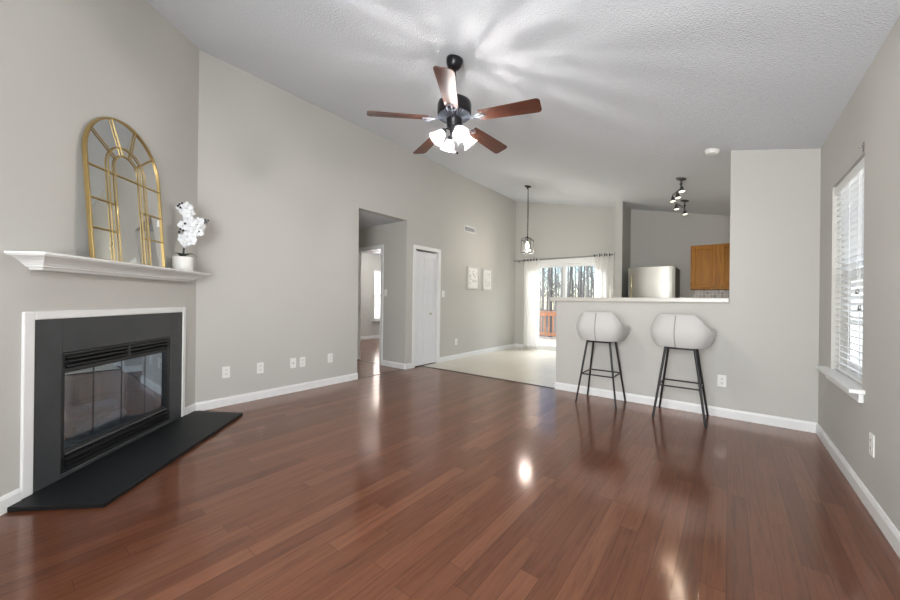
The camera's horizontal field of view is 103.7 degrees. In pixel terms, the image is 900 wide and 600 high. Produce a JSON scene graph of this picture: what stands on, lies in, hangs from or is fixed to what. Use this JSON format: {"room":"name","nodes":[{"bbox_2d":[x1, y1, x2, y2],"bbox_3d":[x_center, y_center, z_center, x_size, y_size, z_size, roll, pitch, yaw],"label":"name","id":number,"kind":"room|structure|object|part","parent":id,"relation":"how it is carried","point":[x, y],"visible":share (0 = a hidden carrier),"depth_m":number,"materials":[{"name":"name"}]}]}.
{"room":"living room","nodes":[
{"label":"living room","id":0,"kind":"room"},
{"bbox_2d":[0,0,198,496],"bbox_3d":[-2.307,-0.665,1.945,0.100,3.481,2.905,1,0,-7],"label":"wall","id":1,"kind":"structure","parent":0,"point":[65,65],"depth_m":2.12,"materials":[{"name":"beige paint"}]},
{"bbox_2d":[0,403,195,515],"bbox_3d":[-2.270,1.032,1.950,0.014,0.088,2.905,1,0,-7],"label":"baseboard","id":2,"kind":"structure","parent":1,"relation":"attached to","point":[15,496],"depth_m":1.82,"materials":[{"name":"white paint"}]},
{"bbox_2d":[4,251,211,281],"bbox_3d":[-2.240,-0.204,2.547,0.185,0.086,1.530,1,0,-7],"label":"mantel shelf","id":3,"kind":"object","parent":1,"relation":"attached to","point":[34,260],"visible":1,"depth_m":2.16,"materials":[{"name":"white paint"}]},
{"bbox_2d":[82,117,165,267],"bbox_3d":[-2.267,-0.747,2.487,0.101,0.999,0.650,1,0,-7],"label":"arched mirror","id":4,"kind":"object","parent":3,"relation":"on","point":[122,182],"visible":0.85,"depth_m":2.43,"materials":[{"name":"gold metal"}]},
{"bbox_2d":[172,202,208,270],"bbox_3d":[-2.239,-0.544,3.055,0.256,0.594,0.169,1,0,-39],"label":"potted orchid","id":5,"kind":"object","parent":3,"relation":"on","point":[193,226],"visible":1,"depth_m":3.01,"materials":[{"name":"white plant"}]},
{"bbox_3d":[-2.288,-0.307,3.029,0.148,0.120,0.148,1,0,-39],"label":"pot","id":6,"kind":"part","parent":5,"relation":"part of","materials":[{"name":"white ceramic"}]},
{"bbox_2d":[195,50,515,402],"bbox_3d":[-0.456,-0.640,5.979,0.110,3.481,6.543,1,0,38],"label":"wall","id":7,"kind":"structure","parent":0,"point":[285,180],"depth_m":4.26,"materials":[{"name":"beige paint"}]},
{"bbox_2d":[222,366,229,377],"bbox_3d":[-2.277,0.734,3.596,0.008,0.117,0.072,1,0,38],"label":"wall outlet","id":8,"kind":"object","parent":7,"relation":"attached to","point":[225,370],"visible":1,"depth_m":3.60,"materials":[{"name":"white plastic"}]},
{"bbox_2d":[257,362,263,373],"bbox_3d":[-2.070,0.742,3.858,0.008,0.117,0.072,1,0,38],"label":"wall outlet","id":9,"kind":"object","parent":7,"relation":"attached to","point":[260,366],"visible":1,"depth_m":3.86,"materials":[{"name":"white plastic"}]},
{"bbox_2d":[290,358,295,367],"bbox_3d":[-1.837,0.740,4.146,0.018,0.117,0.072,1,0,38],"label":"cable jack plate","id":10,"kind":"object","parent":7,"relation":"attached to","point":[292,360],"visible":1,"depth_m":4.14,"materials":[{"name":"white plastic"}]},
{"bbox_2d":[300,357,304,366],"bbox_3d":[-1.769,0.743,4.240,0.008,0.117,0.072,1,0,38],"label":"wall outlet","id":11,"kind":"object","parent":7,"relation":"attached to","point":[302,359],"visible":1,"depth_m":4.24,"materials":[{"name":"white plastic"}]},
{"bbox_2d":[328,353,332,362],"bbox_3d":[-1.537,0.745,4.533,0.008,0.117,0.072,1,0,38],"label":"wall outlet","id":12,"kind":"object","parent":7,"relation":"attached to","point":[330,356],"visible":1,"depth_m":4.53,"materials":[{"name":"white plastic"}]},
{"bbox_2d":[196,344,514,410],"bbox_3d":[-0.661,1.054,6.074,0.549,0.088,6.423,1,0,38],"label":"baseboard","id":13,"kind":"structure","parent":7,"relation":"attached to","point":[231,400],"depth_m":4.22,"materials":[{"name":"white paint"}]},
{"bbox_2d":[358,369,403,378],"bbox_3d":[-1.008,1.091,5.242,0.025,0.004,0.923,1,0,38],"label":"trim","id":14,"kind":"structure","parent":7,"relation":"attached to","point":[401,369],"depth_m":5.21,"materials":[{"name":"brown wood"}]},
{"bbox_2d":[412,244,440,367],"bbox_3d":[-0.429,0.103,6.004,0.134,1.995,0.695,1,0,38],"label":"door","id":15,"kind":"structure","parent":7,"relation":"in","point":[426,287],"depth_m":6.00,"materials":[{"name":"white paint"}]},
{"bbox_2d":[464,225,474,233],"bbox_3d":[0.389,-1.384,6.943,0.010,0.116,0.380,1,0,38],"label":"air vent","id":16,"kind":"object","parent":7,"relation":"in","point":[466,228],"visible":1,"depth_m":6.93,"materials":[{"name":"white metal"}]},
{"bbox_2d":[467,266,478,289],"bbox_3d":[0.461,-0.436,7.030,0.030,0.445,0.400,1,0,38],"label":"framed print","id":17,"kind":"object","parent":7,"relation":"attached to","point":[472,272],"visible":1,"depth_m":7.02,"materials":[{"name":"white paper"}]},
{"bbox_2d":[482,269,492,290],"bbox_3d":[0.786,-0.424,7.442,0.030,0.450,0.370,1,0,38],"label":"framed print","id":18,"kind":"object","parent":7,"relation":"attached to","point":[487,274],"visible":1,"depth_m":7.45,"materials":[{"name":"white paper"}]},
{"bbox_2d":[361,253,380,335],"bbox_3d":[-2.588,-0.101,9.478,0.110,2.360,3.730,1,0,38],"label":"wall","id":19,"kind":"structure","parent":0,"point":[370,263],"depth_m":9.81,"materials":[{"name":"beige paint"}]},
{"bbox_2d":[374,270,379,319],"bbox_3d":[-1.866,-0.137,10.354,0.058,1.422,0.920,1,0,38],"label":"window blind","id":20,"kind":"object","parent":19,"relation":"attached to","point":[378,271],"visible":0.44,"depth_m":10.08,"materials":[{"name":"white paint"}]},
{"bbox_2d":[363,250,380,255],"bbox_3d":[-1.104,-1.315,8.447,3.977,0.100,3.729,1,0,38],"label":"ceiling","id":21,"kind":"structure","parent":0,"point":[372,252],"depth_m":9.51,"materials":[{"name":"white paint"}]},
{"bbox_2d":[359,210,399,228],"bbox_3d":[-1.691,-1.324,5.686,1.477,0.100,1.110,1,0,38],"label":"ceiling","id":22,"kind":"structure","parent":0,"point":[366,219],"depth_m":5.63,"materials":[{"name":"white paint"}]},
{"bbox_2d":[359,221,401,362],"bbox_3d":[-2.249,-0.100,6.892,3.827,2.360,0.110,1,0,38],"label":"wall","id":23,"kind":"structure","parent":0,"point":[389,235],"depth_m":5.82,"materials":[{"name":"beige paint"}]},
{"bbox_2d":[357,245,383,364],"bbox_3d":[-1.405,0.080,6.214,0.805,2.020,0.126,1,0,38],"label":"door frame","id":24,"kind":"structure","parent":23,"relation":"in","point":[378,247],"depth_m":6.09,"materials":[{"name":"white paint"}]},
{"bbox_2d":[361,335,379,339],"bbox_3d":[-1.294,1.049,8.445,3.220,0.088,3.530,1,0,38],"label":"baseboard","id":25,"kind":"structure","parent":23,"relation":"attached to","point":[372,336],"depth_m":9.85,"materials":[{"name":"white paint"}]},
{"bbox_2d":[0,338,899,599],"bbox_3d":[-0.815,1.125,4.869,8.706,0.061,8.750,1,0,38],"label":"floor","id":26,"kind":"structure","parent":0,"point":[420,482],"depth_m":1.85,"materials":[{"name":"brown wood"}]},
{"bbox_2d":[7,411,242,511],"bbox_3d":[-2.106,1.066,2.602,0.492,0.024,1.588,1,0,-7],"label":"hearth slab","id":27,"kind":"object","parent":26,"relation":"on","point":[103,481],"visible":1,"depth_m":2.23,"materials":[{"name":"black stone"}]},
{"bbox_2d":[19,307,185,498],"bbox_3d":[-2.557,0.553,2.512,0.484,0.989,1.369,1,0,-7],"label":"fireplace","id":28,"kind":"object","parent":27,"relation":"on","point":[70,358],"depth_m":2.37,"materials":[{"name":"black stone"}]},
{"bbox_3d":[-2.326,0.667,2.205,0.005,0.461,0.226,1,0,-7],"label":"glass door frame","id":29,"kind":"part","parent":28,"relation":"part of","materials":[{"name":"black paint"}]},
{"bbox_2d":[64,408,126,437],"bbox_3d":[-2.516,0.871,2.531,0.109,0.098,0.418,1,0,-7],"label":"log","id":30,"kind":"object","parent":28,"relation":"on","point":[84,427],"visible":0.9,"depth_m":2.46,"materials":[{"name":"grey wood"}]},
{"bbox_3d":[-2.571,0.934,2.528,0.262,0.082,0.440,1,0,-7],"label":"fire grate","id":31,"kind":"part","parent":28,"relation":"part of","materials":[{"name":"black metal"}]},
{"bbox_3d":[-2.353,0.667,2.431,0.005,0.461,0.226,1,0,-7],"label":"glass door frame","id":32,"kind":"part","parent":28,"relation":"part of","materials":[{"name":"clear glass"}]},
{"bbox_3d":[-2.366,0.670,2.544,0.054,0.716,0.958,1,0,-7],"label":"frame","id":33,"kind":"part","parent":28,"relation":"part of","materials":[{"name":"black paint"}]},
{"bbox_3d":[-2.379,0.667,2.657,0.005,0.461,0.226,1,0,-7],"label":"glass door frame","id":34,"kind":"part","parent":28,"relation":"part of","materials":[{"name":"clear glass"}]},
{"bbox_3d":[-2.633,0.864,2.523,0.116,0.109,0.464,1,0,-7],"label":"log","id":35,"kind":"object","parent":28,"relation":"on","visible":0},
{"bbox_2d":[64,398,116,419],"bbox_3d":[-2.579,0.779,2.542,0.095,0.093,0.318,1,0,6],"label":"log","id":36,"kind":"object","parent":35,"relation":"on","point":[82,410],"visible":0.93,"depth_m":2.49,"materials":[{"name":"grey wood"}]},
{"bbox_2d":[423,366,554,388],"bbox_3d":[0.430,1.107,5.176,2.305,0.006,0.036,1,0,38],"label":"trim","id":37,"kind":"structure","parent":26,"relation":"on","point":[423,366],"depth_m":5.04,"materials":[{"name":"brown wood"}]},
{"bbox_2d":[575,312,629,409],"bbox_3d":[1.677,0.626,3.908,0.495,0.990,0.480,1,0,38],"label":"bar stool","id":38,"kind":"object","parent":26,"relation":"on","point":[598,327],"visible":1,"depth_m":3.75,"materials":[{"name":"grey fabric"}]},
{"bbox_3d":[1.440,0.778,3.867,0.146,0.680,0.023,1,0,-6],"label":"leg","id":39,"kind":"part","parent":38,"relation":"part of","materials":[{"name":"black metal"}]},
{"bbox_3d":[1.636,0.780,4.116,0.023,0.680,0.146,1,0,-8],"label":"leg","id":40,"kind":"part","parent":38,"relation":"part of","materials":[{"name":"black metal"}]},
{"bbox_3d":[1.667,0.451,3.893,0.248,0.018,0.248,1,0,38],"label":"seat frame","id":41,"kind":"part","parent":38,"relation":"part of","materials":[{"name":"black metal"}]},
{"bbox_3d":[1.690,0.781,3.670,0.023,0.680,0.146,1,0,-8],"label":"leg","id":42,"kind":"part","parent":38,"relation":"part of","materials":[{"name":"black metal"}]},
{"bbox_3d":[1.886,0.783,3.918,0.146,0.680,0.023,1,0,-6],"label":"leg","id":43,"kind":"part","parent":38,"relation":"part of","materials":[{"name":"black metal"}]},
{"bbox_2d":[628,266,679,297],"bbox_3d":[3.608,0.291,6.261,0.704,1.712,0.797,1,0,38],"label":"refrigerator","id":44,"kind":"object","parent":26,"relation":"on","point":[653,281],"visible":0.36,"depth_m":5.98,"materials":[{"name":"silver metal"}]},
{"bbox_2d":[650,314,716,427],"bbox_3d":[2.229,0.632,3.408,0.496,0.990,0.492,1,0,-43],"label":"bar stool","id":45,"kind":"object","parent":26,"relation":"on","point":[670,331],"visible":1,"depth_m":3.27,"materials":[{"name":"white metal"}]},
{"bbox_3d":[1.999,0.784,3.378,0.146,0.680,0.023,1,0,-6],"label":"leg","id":46,"kind":"part","parent":45,"relation":"part of","materials":[{"name":"black metal"}]},
{"bbox_3d":[2.195,0.786,3.626,0.023,0.680,0.146,1,0,-8],"label":"leg","id":47,"kind":"part","parent":45,"relation":"part of","materials":[{"name":"black metal"}]},
{"bbox_3d":[2.226,0.457,3.404,0.248,0.018,0.248,1,0,38],"label":"seat frame","id":48,"kind":"part","parent":45,"relation":"part of","materials":[{"name":"black metal"}]},
{"bbox_3d":[2.249,0.787,3.180,0.023,0.680,0.146,1,0,-8],"label":"leg","id":49,"kind":"part","parent":45,"relation":"part of","materials":[{"name":"black metal"}]},
{"bbox_3d":[2.445,0.789,3.428,0.146,0.680,0.023,1,0,-6],"label":"leg","id":50,"kind":"part","parent":45,"relation":"part of","materials":[{"name":"black metal"}]},
{"bbox_2d":[728,148,820,422],"bbox_3d":[2.959,-0.150,3.255,0.604,2.574,0.110,1,0,38],"label":"wall pier","id":51,"kind":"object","parent":26,"relation":"on","point":[775,194],"visible":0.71,"depth_m":3.20,"materials":[{"name":"beige paint"}]},
{"bbox_2d":[146,0,899,215],"bbox_3d":[0.753,-1.906,3.678,4.899,1.227,8.757,1,0,38],"label":"ceiling","id":52,"kind":"structure","parent":0,"point":[632,95],"depth_m":2.70,"materials":[{"name":"white paint"}]},
{"bbox_2d":[367,54,541,153],"bbox_3d":[0.066,-1.486,2.732,1.266,0.756,1.232,1,0,38],"label":"ceiling fan","id":53,"kind":"object","parent":52,"relation":"hanging from","point":[453,109],"visible":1,"depth_m":2.63,"materials":[{"name":"brown wood"}]},
{"bbox_3d":[-0.388,-1.369,2.622,0.449,0.006,0.132,-2,13,-12],"label":"blade","id":54,"kind":"part","parent":53,"relation":"part of","materials":[{"name":"brown wood"}]},
{"bbox_3d":[-0.180,-1.366,3.082,0.132,0.006,0.449,-14,5,-29],"label":"blade","id":55,"kind":"part","parent":53,"relation":"part of","materials":[{"name":"brown wood"}]},
{"bbox_3d":[-0.079,-1.241,2.670,0.128,0.085,0.128,40,-12,-15],"label":"lamp shade","id":56,"kind":"part","parent":53,"relation":"part of","materials":[{"name":"white glass"}]},
{"bbox_3d":[-0.015,-1.365,2.283,0.132,0.006,0.449,14,4,6],"label":"blade","id":57,"kind":"part","parent":53,"relation":"part of","materials":[{"name":"brown wood"}]},
{"bbox_3d":[-0.008,-1.240,2.819,0.128,0.085,0.128,1,38,-20],"label":"lamp shade","id":58,"kind":"part","parent":53,"relation":"part of","materials":[{"name":"white glass"}]},
{"bbox_3d":[0.070,-1.240,2.600,0.128,0.085,0.128,1,-38,-20],"label":"lamp shade","id":59,"kind":"part","parent":53,"relation":"part of","materials":[{"name":"white glass"}]},
{"bbox_3d":[0.140,-1.239,2.749,0.128,0.085,0.128,-39,12,-15],"label":"lamp shade","id":60,"kind":"part","parent":53,"relation":"part of","materials":[{"name":"white glass"}]},
{"bbox_3d":[0.321,-1.360,3.027,0.132,0.006,0.449,-17,-14,40],"label":"blade","id":61,"kind":"part","parent":53,"relation":"part of","materials":[{"name":"brown wood"}]},
{"bbox_3d":[0.423,-1.359,2.533,0.449,0.006,0.132,3,-12,24],"label":"blade","id":62,"kind":"part","parent":53,"relation":"part of","materials":[{"name":"brown wood"}]},
{"bbox_2d":[521,185,533,253],"bbox_3d":[1.444,-1.498,6.573,0.188,1.274,0.188,1,0,30],"label":"pendant lantern","id":63,"kind":"object","parent":52,"relation":"hanging from","point":[526,186],"visible":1,"depth_m":6.57,"materials":[{"name":"black metal"}]},
{"bbox_3d":[1.449,-1.630,6.574,0.025,0.876,0.018,1,0,-7],"label":"chain","id":64,"kind":"part","parent":63,"relation":"part of","materials":[{"name":"black metal"}]},
{"bbox_2d":[670,177,688,214],"bbox_3d":[3.224,-1.448,4.971,0.198,0.251,1.497,1,0,35],"label":"track light","id":65,"kind":"object","parent":52,"relation":"attached to","point":[681,190],"visible":1,"depth_m":4.67,"materials":[{"name":"grey metal"}]},
{"bbox_2d":[704,148,720,155],"bbox_3d":[2.584,-1.455,3.479,0.132,0.062,0.135,1,0,44],"label":"smoke detector","id":66,"kind":"object","parent":52,"relation":"attached to","point":[711,151],"visible":1,"depth_m":3.44,"materials":[{"name":"white plastic"}]},
{"bbox_2d":[514,201,729,343],"bbox_3d":[3.399,-0.608,7.046,4.839,3.506,0.110,1,0,38],"label":"wall","id":67,"kind":"structure","parent":0,"point":[658,238],"depth_m":7.19,"materials":[{"name":"beige paint"}]},
{"bbox_2d":[514,344,522,347],"bbox_3d":[2.459,1.091,7.692,2.373,0.088,0.014,1,0,38],"label":"baseboard","id":68,"kind":"structure","parent":67,"relation":"attached to","point":[515,345],"depth_m":8.34,"materials":[{"name":"white paint"}]},
{"bbox_2d":[514,254,614,262],"bbox_3d":[2.431,-0.895,7.679,2.297,0.070,0.101,1,0,38],"label":"curtain rod","id":69,"kind":"object","parent":67,"relation":"attached to","point":[606,254],"visible":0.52,"depth_m":7.62,"materials":[{"name":"grey metal"}]},
{"bbox_2d":[523,257,539,349],"bbox_3d":[1.861,0.078,8.075,0.401,2.078,0.089,1,0,38],"label":"curtain","id":70,"kind":"object","parent":69,"relation":"hanging from","point":[531,268],"visible":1,"depth_m":8.06,"materials":[{"name":"white fabric"}]},
{"bbox_2d":[594,252,614,301],"bbox_3d":[3.092,0.091,7.103,0.389,2.078,0.090,1,0,38],"label":"curtain","id":71,"kind":"object","parent":69,"relation":"hanging from","point":[604,279],"visible":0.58,"depth_m":7.10,"materials":[{"name":"white fabric"}]},
{"bbox_2d":[539,257,594,350],"bbox_3d":[2.498,0.121,7.733,1.860,2.030,0.137,1,0,38],"label":"door","id":72,"kind":"structure","parent":67,"relation":"in","point":[587,261],"depth_m":7.72,"materials":[{"name":"white paint"}]},
{"bbox_3d":[2.185,0.147,7.975,0.860,1.880,0.035,1,0,38],"label":"sliding panel","id":73,"kind":"part","parent":72,"relation":"part of","materials":[{"name":"clear glass"}]},
{"bbox_3d":[2.467,0.120,7.694,1.860,2.030,0.016,1,0,38],"label":"casing","id":74,"kind":"part","parent":72,"relation":"part of","materials":[{"name":"white paint"}]},
{"bbox_3d":[2.831,0.154,7.518,0.860,1.880,0.035,1,0,38],"label":"fixed panel","id":75,"kind":"part","parent":72,"relation":"part of","materials":[{"name":"clear glass"}]},
{"bbox_2d":[690,243,729,289],"bbox_3d":[4.485,-0.544,5.883,0.780,0.740,0.369,1,0,38],"label":"upper cabinet","id":76,"kind":"object","parent":67,"relation":"attached to","point":[710,264],"visible":0.77,"depth_m":5.83,"materials":[{"name":"brown wood"}]},
{"bbox_3d":[4.229,-0.547,5.893,0.323,0.680,0.019,1,0,38],"label":"door","id":77,"kind":"part","parent":76,"relation":"part of","materials":[{"name":"brown wood"}]},
{"bbox_3d":[4.231,-0.547,5.895,0.233,0.590,0.014,1,0,38],"label":"door panel","id":78,"kind":"part","parent":76,"relation":"part of","materials":[{"name":"brown wood"}]},
{"bbox_3d":[4.543,-0.544,5.645,0.343,0.680,0.019,1,0,38],"label":"door","id":79,"kind":"part","parent":76,"relation":"part of","materials":[{"name":"brown wood"}]},
{"bbox_3d":[4.545,-0.544,5.647,0.253,0.590,0.014,1,0,38],"label":"door panel","id":80,"kind":"part","parent":76,"relation":"part of","materials":[{"name":"brown wood"}]},
{"bbox_2d":[693,290,728,302],"bbox_3d":[4.733,0.030,5.911,1.105,0.400,0.010,1,0,38],"label":"backsplash","id":81,"kind":"structure","parent":67,"relation":"attached to","point":[696,293],"depth_m":6.10,"materials":[{"name":"tile"}]},
{"bbox_2d":[614,201,630,297],"bbox_3d":[3.251,-0.328,6.659,0.122,2.943,0.677,1,0,38],"label":"wall","id":82,"kind":"structure","parent":0,"point":[622,211],"depth_m":6.42,"materials":[{"name":"beige paint"}]},
{"bbox_2d":[556,301,728,408],"bbox_3d":[2.042,0.574,3.971,1.710,1.106,0.110,1,0,38],"label":"wall","id":83,"kind":"structure","parent":0,"point":[640,358],"depth_m":3.85,"materials":[{"name":"beige paint"}]},
{"bbox_2d":[550,297,728,302],"bbox_3d":[2.070,-0.003,4.061,1.783,0.046,0.345,1,0,38],"label":"countertop","id":84,"kind":"structure","parent":83,"relation":"on","point":[602,299],"depth_m":3.82,"materials":[{"name":"beige laminate"}]},
{"bbox_2d":[554,382,816,432],"bbox_3d":[2.264,1.085,3.783,2.328,0.088,0.124,1,0,38],"label":"baseboard","id":85,"kind":"structure","parent":83,"relation":"attached to","point":[795,424],"depth_m":3.52,"materials":[{"name":"white paint"}]},
{"bbox_2d":[717,375,726,387],"bbox_3d":[2.635,0.785,3.426,0.072,0.117,0.008,1,0,38],"label":"wall outlet","id":86,"kind":"object","parent":83,"relation":"attached to","point":[721,379],"visible":1,"depth_m":3.42,"materials":[{"name":"white plastic"}]},
{"bbox_2d":[818,16,899,531],"bbox_3d":[2.600,-0.087,2.202,0.140,2.437,8.677,1,0,38],"label":"wall","id":87,"kind":"structure","parent":0,"point":[871,116],"depth_m":1.90,"materials":[{"name":"beige paint"}]},
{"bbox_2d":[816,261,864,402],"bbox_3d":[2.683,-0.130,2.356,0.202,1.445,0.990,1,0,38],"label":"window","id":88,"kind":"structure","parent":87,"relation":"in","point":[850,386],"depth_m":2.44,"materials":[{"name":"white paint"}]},
{"bbox_3d":[2.651,0.526,2.374,0.140,0.023,0.990,1,0,38],"label":"sill","id":89,"kind":"part","parent":88,"relation":"part of","materials":[{"name":"white paint"}]},
{"bbox_2d":[835,156,864,383],"bbox_3d":[2.659,-0.171,2.330,0.073,1.354,0.780,1,0,38],"label":"window blind","id":90,"kind":"object","parent":88,"relation":"attached to","point":[851,188],"visible":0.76,"depth_m":2.35,"materials":[{"name":"white paint"}]},
{"bbox_3d":[2.656,0.497,2.326,0.048,0.018,0.768,1,0,38],"label":"rail","id":91,"kind":"part","parent":90,"relation":"part of","materials":[{"name":"white paint"}]},
{"bbox_3d":[2.664,-0.154,2.326,0.054,1.288,0.470,1,0,38],"label":"ladder cord","id":92,"kind":"part","parent":90,"relation":"part of","materials":[{"name":"white fabric"}]},
{"bbox_3d":[2.493,-0.427,2.158,0.006,0.715,0.002,1,0,38],"label":"pull cord","id":93,"kind":"part","parent":90,"relation":"part of","materials":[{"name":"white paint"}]},
{"bbox_3d":[2.461,-0.377,2.119,0.006,0.815,0.002,1,0,38],"label":"pull cord","id":94,"kind":"part","parent":90,"relation":"part of","materials":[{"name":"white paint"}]},
{"bbox_3d":[2.717,-0.167,2.284,0.060,1.370,0.800,1,0,38],"label":"frame","id":95,"kind":"part","parent":88,"relation":"part of","materials":[{"name":"white paint"}]},
{"bbox_3d":[2.703,0.151,2.292,0.024,0.675,0.740,1,0,38],"label":"sash","id":96,"kind":"part","parent":88,"relation":"part of","materials":[{"name":"clear glass"}]},
{"bbox_2d":[816,423,899,557],"bbox_3d":[1.521,1.074,0.975,0.014,0.088,5.232,1,0,38],"label":"baseboard","id":97,"kind":"structure","parent":87,"relation":"attached to","point":[882,520],"depth_m":1.94,"materials":[{"name":"white paint"}]},
{"bbox_2d":[869,432,874,457],"bbox_3d":[2.245,0.770,1.883,0.008,0.117,0.072,1,0,38],"label":"wall outlet","id":98,"kind":"object","parent":87,"relation":"attached to","point":[871,436],"visible":1,"depth_m":1.87,"materials":[{"name":"white plastic"}]},
{"label":"outside","id":99,"kind":"structure","parent":0,"visible":0},
{"bbox_2d":[375,309,555,337],"bbox_3d":[20.827,2.971,34.492,130.000,0.200,140.000,1,0,38],"label":"ground","id":100,"kind":"structure","parent":99,"point":[544,309],"depth_m":41.60,"materials":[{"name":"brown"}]},
{"bbox_2d":[539,270,545,331],"bbox_3d":[7.151,-4.656,28.557,2.246,14.732,2.154,1,0,8],"label":"bare tree","id":101,"kind":"object","parent":100,"relation":"on","point":[545,270],"visible":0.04,"depth_m":28.59,"materials":[{"name":"grey plant"}]},
{"bbox_2d":[539,268,554,336],"bbox_3d":[4.897,-2.881,19.365,2.356,11.116,1.755,1,0,-41],"label":"bare tree","id":102,"kind":"object","parent":100,"relation":"on","point":[542,276],"visible":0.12,"depth_m":19.43,"materials":[{"name":"grey plant"}]},
{"bbox_2d":[539,336,555,345],"bbox_3d":[3.336,1.924,9.255,7.800,1.445,3.259,1,0,38],"label":"deck","id":103,"kind":"object","parent":100,"relation":"on","point":[551,341],"visible":0.02,"depth_m":10.21,"materials":[{"name":"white wood"}]},
{"bbox_2d":[539,311,555,335],"bbox_3d":[4.250,0.794,10.397,7.740,0.838,0.150,1,0,38],"label":"deck railing","id":104,"kind":"object","parent":103,"relation":"on","point":[546,313],"visible":0.03,"depth_m":11.28,"materials":[{"name":"brown wood"}]},
{"bbox_2d":[541,268,554,326],"bbox_3d":[9.792,-2.803,35.469,1.736,11.101,1.774,1,0,28],"label":"bare tree","id":105,"kind":"object","parent":100,"relation":"on","point":[547,285],"visible":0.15,"depth_m":35.57,"materials":[{"name":"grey plant"}]},
{"bbox_2d":[540,268,560,336],"bbox_3d":[6.700,-3.060,23.581,1.709,11.523,1.670,1,0,-44],"label":"bare tree","id":106,"kind":"object","parent":100,"relation":"on","point":[551,270],"visible":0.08,"depth_m":23.29,"materials":[{"name":"grey plant"}]},
{"bbox_2d":[541,267,562,303],"bbox_3d":[5.642,-2.928,18.029,1.958,11.222,1.251,1,0,4],"label":"bare tree","id":107,"kind":"object","parent":100,"relation":"on","point":[561,268],"visible":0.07,"depth_m":17.86,"materials":[{"name":"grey plant"}]},
{"bbox_2d":[548,267,560,330],"bbox_3d":[9.339,-3.224,30.886,1.555,11.928,1.844,1,0,35],"label":"bare tree","id":108,"kind":"object","parent":100,"relation":"on","point":[555,274],"visible":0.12,"depth_m":30.84,"materials":[{"name":"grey plant"}]},
{"bbox_2d":[557,267,573,292],"bbox_3d":[11.299,-4.712,33.254,2.481,14.950,2.781,1,0,-26],"label":"bare tree","id":109,"kind":"object","parent":100,"relation":"on","point":[572,276],"visible":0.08,"depth_m":33.14,"materials":[{"name":"grey plant"}]},
{"bbox_2d":[548,267,584,296],"bbox_3d":[7.209,-3.071,21.483,2.118,11.553,1.892,1,0,-22],"label":"bare tree","id":110,"kind":"object","parent":100,"relation":"on","point":[570,289],"visible":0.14,"depth_m":21.57,"materials":[{"name":"grey plant"}]},
{"bbox_2d":[540,266,594,316],"bbox_3d":[22.438,-3.060,70.137,42.783,11.988,33.695,1,0,38],"label":"woods","id":111,"kind":"object","parent":100,"relation":"on","point":[575,271],"visible":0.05,"depth_m":60.83,"materials":[{"name":"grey plant"}]},
{"bbox_2d":[567,267,579,296],"bbox_3d":[8.881,-2.372,26.195,1.949,10.201,1.542,1,0,-44],"label":"bare tree","id":112,"kind":"object","parent":100,"relation":"on","point":[567,267],"visible":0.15,"depth_m":26.09,"materials":[{"name":"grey plant"}]},
{"bbox_2d":[574,266,585,295],"bbox_3d":[14.070,-4.665,39.555,2.972,14.933,2.380,1,0,12],"label":"bare tree","id":113,"kind":"object","parent":100,"relation":"on","point":[577,293],"visible":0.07,"depth_m":39.67,"materials":[{"name":"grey plant"}]},
{"bbox_2d":[568,266,594,296],"bbox_3d":[5.939,-2.509,16.224,1.776,10.386,1.437,1,0,35],"label":"bare tree","id":114,"kind":"object","parent":100,"relation":"on","point":[581,272],"visible":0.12,"depth_m":16.27,"materials":[{"name":"grey plant"}]},
{"bbox_2d":[575,266,593,296],"bbox_3d":[10.804,-3.970,28.238,2.335,13.444,2.161,1,0,41],"label":"bare tree","id":115,"kind":"object","parent":100,"relation":"on","point":[583,293],"visible":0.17,"depth_m":28.32,"materials":[{"name":"grey plant"}]},
{"bbox_2d":[575,266,594,296],"bbox_3d":[7.822,-2.963,19.728,1.547,11.350,1.850,1,0,8],"label":"bare tree","id":116,"kind":"object","parent":100,"relation":"on","point":[587,273],"visible":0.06,"depth_m":19.89,"materials":[{"name":"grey plant"}]},
{"bbox_2d":[582,266,594,296],"bbox_3d":[13.891,-3.388,35.026,2.172,12.359,1.896,1,0,8],"label":"bare tree","id":117,"kind":"object","parent":100,"relation":"on","point":[592,270],"visible":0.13,"depth_m":34.79,"materials":[{"name":"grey plant"}]}
]}

